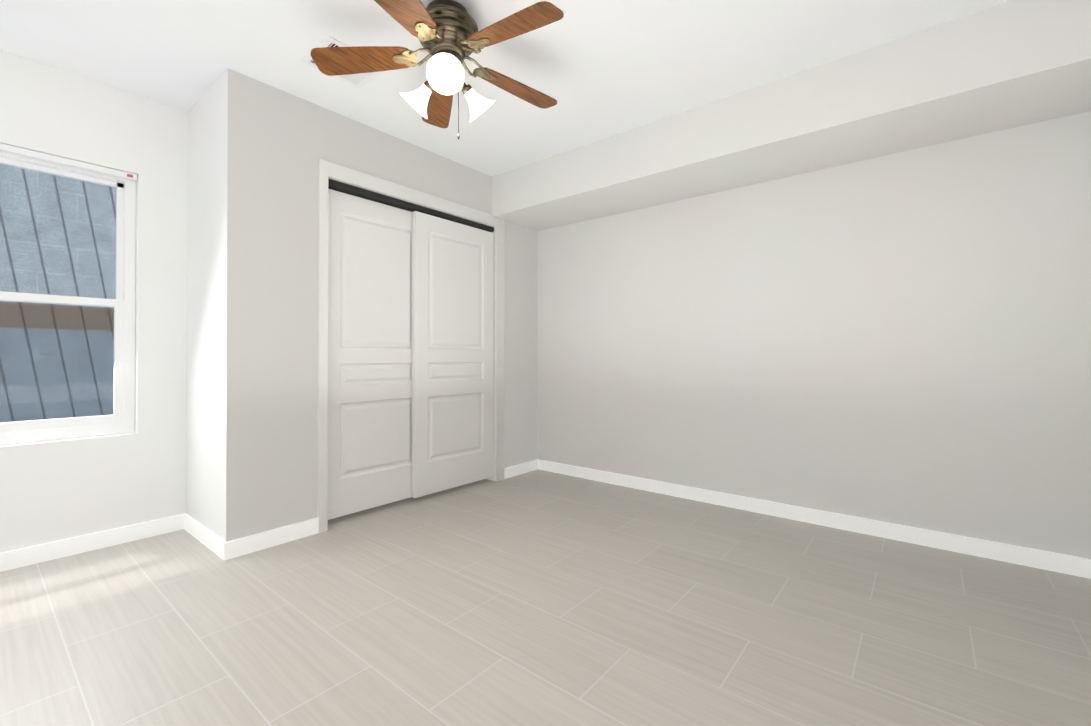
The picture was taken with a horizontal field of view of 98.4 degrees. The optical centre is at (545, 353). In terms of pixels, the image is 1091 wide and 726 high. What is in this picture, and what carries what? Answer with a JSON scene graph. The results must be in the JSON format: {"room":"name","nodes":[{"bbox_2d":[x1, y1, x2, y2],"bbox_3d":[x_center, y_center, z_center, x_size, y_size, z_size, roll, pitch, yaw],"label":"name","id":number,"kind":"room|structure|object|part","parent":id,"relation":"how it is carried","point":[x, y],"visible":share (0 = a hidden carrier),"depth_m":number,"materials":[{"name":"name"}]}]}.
{"room":"empty bedroom","nodes":[
{"label":"empty bedroom","id":0,"kind":"room"},
{"bbox_2d":[0,50,187,552],"bbox_3d":[-1.940,-0.197,3.079,0.150,2.440,4.100,0,0,39],"label":"wall","id":1,"kind":"structure","parent":0,"point":[55,490],"depth_m":2.54,"materials":[{"name":"paint"}]},
{"bbox_2d":[0,143,136,444],"bbox_3d":[-2.688,-0.277,2.154,0.125,1.426,1.236,0,0,39],"label":"window","id":2,"kind":"structure","parent":1,"relation":"in","point":[121,419],"depth_m":2.52,"materials":[{"name":"white plastic"}]},
{"bbox_3d":[-2.655,-0.975,2.131,0.040,0.028,1.228,0,0,39],"label":"window blind rail","id":3,"kind":"part","parent":2,"relation":"part of","materials":[{"name":"white plastic"}]},
{"bbox_2d":[0,515,179,571],"bbox_3d":[-2.623,0.975,2.101,0.013,0.085,1.670,0,0,39],"label":"baseboard","id":4,"kind":"structure","parent":1,"relation":"attached to","point":[17,558],"depth_m":2.42,"materials":[{"name":"white paint"}]},
{"bbox_2d":[186,68,537,541],"bbox_3d":[-1.087,-0.195,3.481,0.670,2.440,2.400,0,0,39],"label":"wall","id":5,"kind":"structure","parent":0,"point":[257,149],"depth_m":2.56,"materials":[{"name":"paint"}]},
{"bbox_2d":[180,514,231,560],"bbox_3d":[-1.826,0.977,2.520,0.643,0.085,0.013,0,0,39],"label":"baseboard","id":6,"kind":"structure","parent":5,"relation":"attached to","point":[222,549],"depth_m":2.48,"materials":[{"name":"white paint"}]},
{"bbox_2d":[232,518,318,557],"bbox_3d":[-1.432,0.977,2.506,0.013,0.085,0.440,0,0,39],"label":"baseboard","id":7,"kind":"structure","parent":5,"relation":"attached to","point":[256,542],"depth_m":2.49,"materials":[{"name":"white paint"}]},
{"bbox_2d":[328,178,493,231],"bbox_3d":[-0.879,-1.004,3.297,0.086,0.031,1.366,0,0,39],"label":"door track","id":8,"kind":"object","parent":5,"relation":"attached to","point":[366,194],"visible":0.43,"depth_m":3.12,"materials":[{"name":"grey metal"}]},
{"bbox_2d":[328,189,411,519],"bbox_3d":[-1.088,0.005,3.066,0.035,1.965,0.744,0,0,39],"label":"sliding doors","id":9,"kind":"structure","parent":8,"relation":"hanging from","point":[369,354],"depth_m":3.00,"materials":[{"name":"white paint"}]},
{"bbox_2d":[412,211,492,497],"bbox_3d":[-0.670,0.007,3.518,0.035,1.965,0.744,0,0,39],"label":"sliding doors","id":10,"kind":"structure","parent":8,"relation":"hanging from","point":[452,354],"depth_m":3.46,"materials":[{"name":"white paint"}]},
{"bbox_2d":[318,159,504,532],"bbox_3d":[-0.817,-0.041,3.268,0.016,2.130,1.510,0,0,39],"label":"trim","id":11,"kind":"structure","parent":5,"relation":"attached to","point":[326,169],"depth_m":2.88,"materials":[{"name":"white paint"}]},
{"bbox_2d":[504,459,539,478],"bbox_3d":[-0.210,0.985,4.013,0.013,0.085,0.420,0,0,39],"label":"baseboard","id":12,"kind":"structure","parent":5,"relation":"attached to","point":[515,470],"depth_m":4.01,"materials":[{"name":"white paint"}]},
{"bbox_2d":[0,0,1009,176],"bbox_3d":[-0.352,-1.474,1.798,4.240,0.100,4.340,0,0,39],"label":"ceiling","id":13,"kind":"structure","parent":0,"point":[597,70],"depth_m":2.22,"materials":[{"name":"paint"}]},
{"bbox_2d":[301,35,384,88],"bbox_3d":[-0.981,-1.416,2.308,0.280,0.010,0.300,0,0,39],"label":"ceiling vent","id":14,"kind":"object","parent":13,"relation":"in","point":[359,80],"visible":0.35,"depth_m":2.38,"materials":[{"name":"white metal"}]},
{"bbox_2d":[311,0,563,139],"bbox_3d":[-0.380,-1.160,1.959,1.040,0.526,1.068,0,0,39],"label":"ceiling fan","id":15,"kind":"object","parent":13,"relation":"hanging from","point":[449,35],"visible":1,"depth_m":1.91,"materials":[{"name":"brown wood"}]},
{"bbox_2d":[492,0,1090,230],"bbox_3d":[1.031,-1.258,2.947,3.300,0.320,0.570,0,0,39],"label":"soffit beam","id":16,"kind":"structure","parent":13,"relation":"attached to","point":[1008,65],"depth_m":2.35,"materials":[{"name":"paint"}]},
{"bbox_2d":[0,469,1090,725],"bbox_3d":[-0.352,1.066,1.784,4.240,0.100,4.340,0,0,39],"label":"floor","id":17,"kind":"structure","parent":0,"point":[538,597],"depth_m":1.76,"materials":[{"name":"tile"}]},
{"bbox_2d":[538,111,1090,558],"bbox_3d":[0.977,-0.196,3.429,4.240,2.440,0.120,0,0,39],"label":"wall","id":18,"kind":"structure","parent":0,"point":[903,338],"depth_m":2.69,"materials":[{"name":"paint"}]},
{"bbox_2d":[668,465,678,482],"bbox_3d":[0.922,0.867,3.388,0.080,0.115,0.004,0,0,39],"label":"electrical outlet plate","id":19,"kind":"object","parent":18,"relation":"attached to","point":[673,473],"visible":1,"depth_m":3.39,"materials":[{"name":"paint"}]},
{"bbox_2d":[540,460,1090,578],"bbox_3d":[1.195,0.981,3.160,3.270,0.085,0.013,0,0,39],"label":"baseboard","id":20,"kind":"structure","parent":18,"relation":"attached to","point":[1051,561],"depth_m":2.68,"materials":[{"name":"white paint"}]},
{"label":"outside","id":21,"kind":"structure","parent":0,"visible":0},
{"bbox_2d":[0,164,115,422],"bbox_3d":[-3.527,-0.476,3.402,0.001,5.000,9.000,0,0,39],"label":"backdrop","id":22,"kind":"structure","parent":21,"point":[29,343],"depth_m":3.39,"materials":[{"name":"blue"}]}
]}

